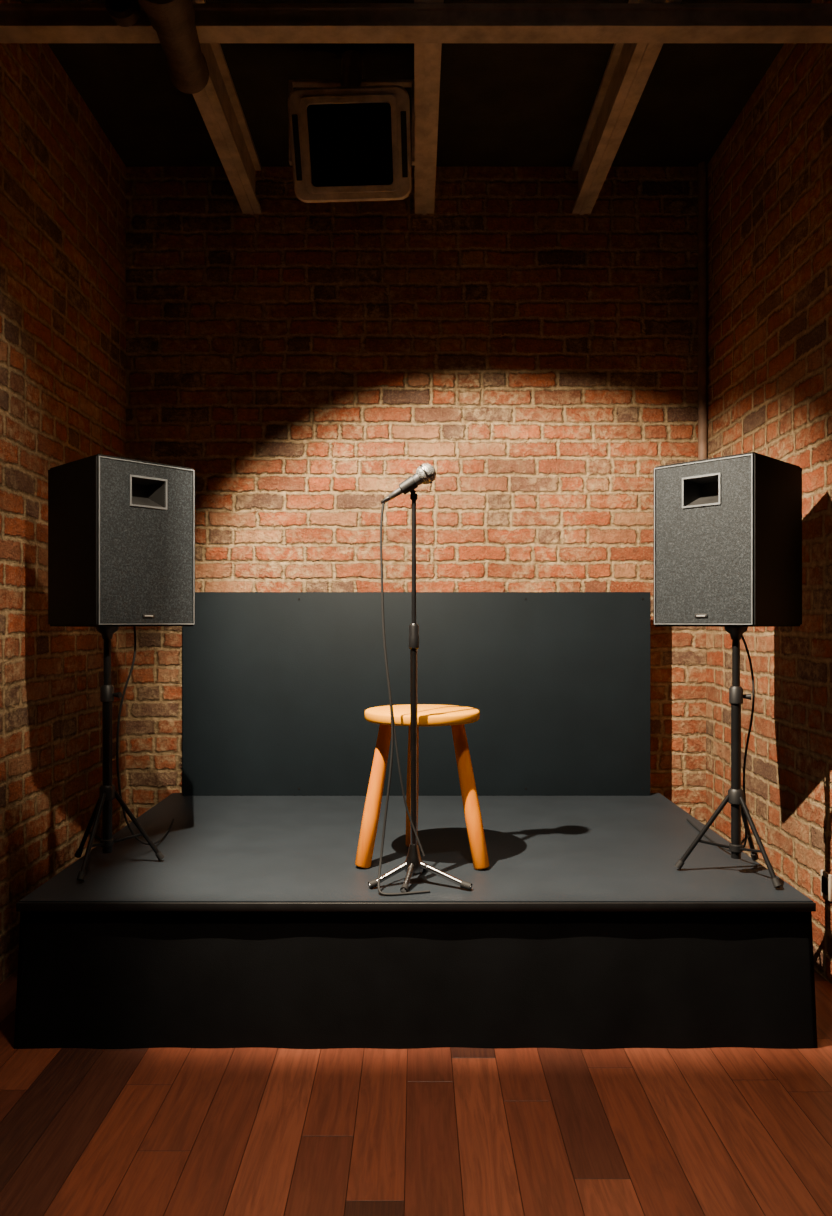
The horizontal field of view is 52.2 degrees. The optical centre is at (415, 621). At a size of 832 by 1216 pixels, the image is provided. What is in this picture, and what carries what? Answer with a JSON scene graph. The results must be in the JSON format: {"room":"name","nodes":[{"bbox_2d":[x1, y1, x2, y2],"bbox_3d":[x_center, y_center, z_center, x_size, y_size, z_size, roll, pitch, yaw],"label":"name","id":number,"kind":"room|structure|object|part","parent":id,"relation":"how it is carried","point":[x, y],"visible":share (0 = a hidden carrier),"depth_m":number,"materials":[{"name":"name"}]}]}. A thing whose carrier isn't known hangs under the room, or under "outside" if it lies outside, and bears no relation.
{"room":"entertainment venue","nodes":[
{"label":"entertainment venue","id":0,"kind":"room"},
{"bbox_2d":[0,0,125,983],"bbox_3d":[-1.795,-0.600,2.120,0.150,4.200,5.840,0,0,0],"label":"wall","id":1,"kind":"structure","parent":0,"point":[63,181],"depth_m":3.95,"materials":[{"name":"brick"}]},
{"bbox_2d":[116,627,173,844],"bbox_3d":[-1.167,0.494,3.810,0.082,0.970,0.782,0,0,0],"label":"cable","id":2,"kind":"object","parent":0,"point":[118,723],"depth_m":3.44,"materials":[{"name":"black rubber"}]},
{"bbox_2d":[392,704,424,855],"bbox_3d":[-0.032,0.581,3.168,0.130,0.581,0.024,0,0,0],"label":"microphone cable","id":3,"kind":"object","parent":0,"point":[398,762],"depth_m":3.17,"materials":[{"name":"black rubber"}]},
{"bbox_2d":[126,167,705,824],"bbox_3d":[0.000,-0.600,5.115,3.740,4.200,0.150,0,0,0],"label":"wall","id":4,"kind":"structure","parent":0,"point":[304,360],"depth_m":5.04,"materials":[{"name":"brick"}]},
{"bbox_2d":[698,162,706,459],"bbox_3d":[1.690,-1.775,5.010,0.052,1.850,0.052,0,0,0],"label":"pipe","id":5,"kind":"object","parent":4,"relation":"attached to","point":[702,166],"visible":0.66,"depth_m":4.99,"materials":[{"name":"grey metal"}]},
{"bbox_2d":[0,970,831,1215],"bbox_3d":[0.000,1.550,2.120,3.740,0.100,6.140,0,0,0],"label":"floor","id":6,"kind":"structure","parent":0,"point":[162,1131],"depth_m":2.53,"materials":[{"name":"brown wood"}]},
{"bbox_2d":[14,793,817,1048],"bbox_3d":[0.000,1.240,3.929,2.826,0.519,1.902,0,0,0],"label":"stage","id":7,"kind":"object","parent":6,"relation":"on","point":[258,924],"visible":0.93,"depth_m":3.00,"materials":[{"name":"paint"}]},
{"bbox_2d":[75,627,164,880],"bbox_3d":[-1.223,0.497,3.360,0.385,0.958,0.359,0,0,0],"label":"speaker stand","id":8,"kind":"object","parent":7,"relation":"on","point":[107,792],"visible":0.99,"depth_m":3.39,"materials":[{"name":"black metal"}]},
{"bbox_3d":[-1.329,0.825,3.471,0.199,0.297,0.018,0,0,37],"label":"leg","id":9,"kind":"part","parent":8,"relation":"part of","materials":[{"name":"black metal"}]},
{"bbox_3d":[-1.249,0.825,3.283,0.018,0.297,0.199,0,0,7],"label":"leg","id":10,"kind":"part","parent":8,"relation":"part of","materials":[{"name":"black metal"}]},
{"bbox_2d":[96,627,118,638],"bbox_3d":[-1.235,0.043,3.400,0.090,0.050,0.090,0,0,0],"label":"mount","id":11,"kind":"object","parent":8,"relation":"on","point":[107,632],"depth_m":3.38,"materials":[{"name":"black plastic"}]},
{"bbox_3d":[-1.198,0.291,3.395,0.036,0.024,0.024,0,0,16],"label":"clamp knob","id":12,"kind":"part","parent":8,"relation":"part of","materials":[{"name":"black plastic"}]},
{"bbox_2d":[48,454,194,626],"bbox_3d":[-1.222,-0.309,3.520,0.452,0.655,0.430,0,0,43],"label":"speaker","id":13,"kind":"object","parent":8,"relation":"on","point":[121,531],"visible":1,"depth_m":3.36},
{"bbox_2d":[100,458,192,622],"bbox_3d":[-1.064,-0.309,3.373,0.008,0.626,0.401,0,0,43],"label":"grille","id":14,"kind":"object","parent":13,"relation":"attached to","point":[146,550],"depth_m":3.36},
{"bbox_3d":[-1.126,0.825,3.446,0.199,0.297,0.018,0,0,-23],"label":"leg","id":15,"kind":"part","parent":8,"relation":"part of","materials":[{"name":"black metal"}]},
{"bbox_2d":[182,592,649,795],"bbox_3d":[0.003,0.406,4.817,2.645,1.150,0.035,0,0,0],"label":"board","id":16,"kind":"object","parent":7,"relation":"on","point":[278,688],"visible":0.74,"depth_m":4.80,"materials":[{"name":"paint"}]},
{"bbox_3d":[0.000,1.000,2.984,2.804,0.030,0.012,0,0,0],"label":"trim","id":17,"kind":"part","parent":7,"relation":"part of","materials":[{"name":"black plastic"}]},
{"bbox_2d":[368,493,471,891],"bbox_3d":[0.041,0.248,3.150,0.312,1.464,0.330,0,0,41],"label":"microphone stand","id":18,"kind":"object","parent":7,"relation":"on","point":[413,864],"visible":0.99,"depth_m":3.19,"materials":[{"name":"black metal"}]},
{"bbox_3d":[-0.098,0.937,3.158,0.168,0.084,0.024,0,0,-25],"label":"leg","id":19,"kind":"part","parent":18,"relation":"part of","materials":[{"name":"silver metal"}]},
{"bbox_3d":[-0.029,0.937,3.123,0.024,0.083,0.130,0,0,15],"label":"leg","id":20,"kind":"part","parent":18,"relation":"part of","materials":[{"name":"silver metal"}]},
{"bbox_2d":[381,464,435,503],"bbox_3d":[-0.029,-0.517,3.180,0.209,0.150,0.080,0,0,0],"label":"microphone","id":21,"kind":"object","parent":18,"relation":"attached to","point":[425,473],"depth_m":3.16,"materials":[{"name":"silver metal"}]},
{"bbox_2d":[377,503,429,895],"bbox_3d":[-0.044,0.263,3.116,0.191,1.436,0.157,0,0,0],"label":"microphone cable","id":22,"kind":"object","parent":21,"relation":"attached to","point":[382,509],"depth_m":3.16,"materials":[{"name":"black rubber"}]},
{"bbox_3d":[0.105,0.937,3.147,0.216,0.084,0.024,0,0,25],"label":"leg","id":23,"kind":"part","parent":18,"relation":"part of","materials":[{"name":"silver metal"}]},
{"bbox_2d":[355,704,488,868],"bbox_3d":[0.024,0.670,3.490,0.535,0.621,0.489,0,0,0],"label":"wooden stool","id":24,"kind":"object","parent":7,"relation":"on","point":[455,716],"visible":0.89,"depth_m":3.38,"materials":[{"name":"orange wood"}]},
{"bbox_3d":[-0.167,0.687,3.414,0.160,0.587,0.066,0,0,-24],"label":"leg","id":25,"kind":"part","parent":24,"relation":"part of","materials":[{"name":"orange wood"}]},
{"bbox_3d":[-0.017,0.687,3.669,0.057,0.583,0.130,0,0,0],"label":"leg","id":26,"kind":"part","parent":24,"relation":"part of","materials":[{"name":"orange wood"}]},
{"bbox_3d":[0.025,0.379,3.480,0.470,0.040,0.470,0,0,0],"label":"seat","id":27,"kind":"part","parent":24,"relation":"part of","materials":[{"name":"orange wood"}]},
{"bbox_3d":[0.215,0.687,3.398,0.164,0.587,0.066,0,0,26],"label":"leg","id":28,"kind":"part","parent":24,"relation":"part of","materials":[{"name":"orange wood"}]},
{"bbox_2d":[675,627,780,887],"bbox_3d":[1.213,0.497,3.301,0.382,0.958,0.399,0,0,0],"label":"speaker stand","id":29,"kind":"object","parent":7,"relation":"on","point":[735,797],"visible":0.99,"depth_m":3.31,"materials":[{"name":"black metal"}]},
{"bbox_3d":[1.129,0.825,3.341,0.209,0.298,0.018,0,0,10],"label":"leg","id":30,"kind":"part","parent":29,"relation":"part of","materials":[{"name":"black metal"}]},
{"bbox_2d":[653,452,801,626],"bbox_3d":[1.279,-0.309,3.480,0.452,0.655,0.430,0,0,-43],"label":"speaker","id":31,"kind":"object","parent":29,"relation":"on","point":[727,530],"visible":1,"depth_m":3.33},
{"bbox_2d":[656,456,750,622],"bbox_3d":[1.121,-0.309,3.333,0.008,0.626,0.401,0,0,-43],"label":"grille","id":32,"kind":"object","parent":31,"relation":"attached to","point":[703,549],"depth_m":3.32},
{"bbox_2d":[724,627,747,639],"bbox_3d":[1.250,0.043,3.320,0.090,0.050,0.090,0,0,0],"label":"mount","id":33,"kind":"object","parent":29,"relation":"on","point":[736,633],"depth_m":3.30,"materials":[{"name":"black plastic"}]},
{"bbox_3d":[1.288,0.291,3.315,0.036,0.024,0.024,0,0,16],"label":"clamp knob","id":34,"kind":"part","parent":29,"relation":"part of","materials":[{"name":"black plastic"}]},
{"bbox_3d":[1.329,0.825,3.414,0.018,0.298,0.208,0,0,40],"label":"leg","id":35,"kind":"part","parent":29,"relation":"part of","materials":[{"name":"black metal"}]},
{"bbox_3d":[1.292,0.825,3.204,0.084,0.298,0.197,0,0,0],"label":"leg","id":36,"kind":"part","parent":29,"relation":"part of","materials":[{"name":"black metal"}]},
{"bbox_2d":[20,0,811,166],"bbox_3d":[0.000,-2.750,2.120,3.740,0.100,6.140,0,0,0],"label":"ceiling","id":37,"kind":"structure","parent":0,"point":[501,104],"depth_m":4.33,"materials":[{"name":"paint"}]},
{"bbox_2d":[105,0,139,26],"bbox_3d":[-1.130,-2.505,3.270,0.120,0.390,0.060,0,0,0],"label":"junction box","id":38,"kind":"object","parent":37,"relation":"attached to","point":[124,13],"visible":1,"depth_m":3.25,"materials":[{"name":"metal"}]},
{"bbox_2d":[138,0,208,93],"bbox_3d":[-0.887,-2.405,3.051,0.200,0.580,0.904,0,0,-3],"label":"ventilation duct","id":39,"kind":"object","parent":37,"relation":"attached to","point":[173,21],"visible":1,"depth_m":3.17,"materials":[{"name":"metal"}]},
{"bbox_2d":[193,0,261,214],"bbox_3d":[-0.970,-2.556,2.124,0.110,0.288,5.828,0,0,0],"label":"joist","id":40,"kind":"object","parent":37,"relation":"attached to","point":[219,106],"depth_m":4.33,"materials":[{"name":"brown wood"}]},
{"bbox_2d":[0,3,831,42],"bbox_3d":[0.000,-2.369,3.365,3.440,0.088,0.100,0,0,0],"label":"cross beam","id":41,"kind":"structure","parent":37,"relation":"attached to","point":[19,22],"depth_m":3.33,"materials":[{"name":"paint"}]},
{"bbox_2d":[288,50,414,202],"bbox_3d":[-0.305,-2.354,4.052,0.600,0.689,0.382,0,0,0],"label":"floodlight","id":42,"kind":"object","parent":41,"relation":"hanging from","point":[350,141],"depth_m":3.97,"materials":[{"name":"black metal"}]},
{"bbox_2d":[414,0,443,214],"bbox_3d":[0.050,-2.556,2.124,0.115,0.288,5.828,0,0,0],"label":"joist","id":43,"kind":"object","parent":37,"relation":"attached to","point":[427,56],"depth_m":4.08,"materials":[{"name":"brown wood"}]},
{"bbox_2d":[572,0,681,214],"bbox_3d":[0.980,-2.556,2.124,0.110,0.288,5.828,0,0,0],"label":"joist","id":44,"kind":"object","parent":37,"relation":"attached to","point":[629,67],"depth_m":4.20,"materials":[{"name":"brown wood"}]},
{"bbox_2d":[686,634,754,851],"bbox_3d":[1.319,0.494,3.771,0.064,0.972,0.858,0,0,0],"label":"cable","id":45,"kind":"object","parent":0,"point":[751,668],"depth_m":3.38,"materials":[{"name":"black rubber"}]},
{"bbox_2d":[706,0,831,983],"bbox_3d":[1.795,-0.600,2.120,0.150,4.200,5.840,0,0,0],"label":"wall","id":46,"kind":"structure","parent":0,"point":[769,179],"depth_m":4.00,"materials":[{"name":"brick"}]},
{"bbox_2d":[821,870,831,900],"bbox_3d":[1.712,1.100,3.550,0.016,0.110,0.080,0,0,0],"label":"power outlet","id":47,"kind":"object","parent":46,"relation":"attached to","point":[826,878],"visible":1,"depth_m":3.53,"materials":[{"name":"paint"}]},
{"bbox_2d":[821,875,827,895],"bbox_3d":[1.707,1.100,3.550,0.006,0.070,0.050,0,0,0],"label":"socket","id":48,"kind":"object","parent":47,"relation":"attached to","point":[824,878],"depth_m":3.55,"materials":[{"name":"black plastic"}]}
]}

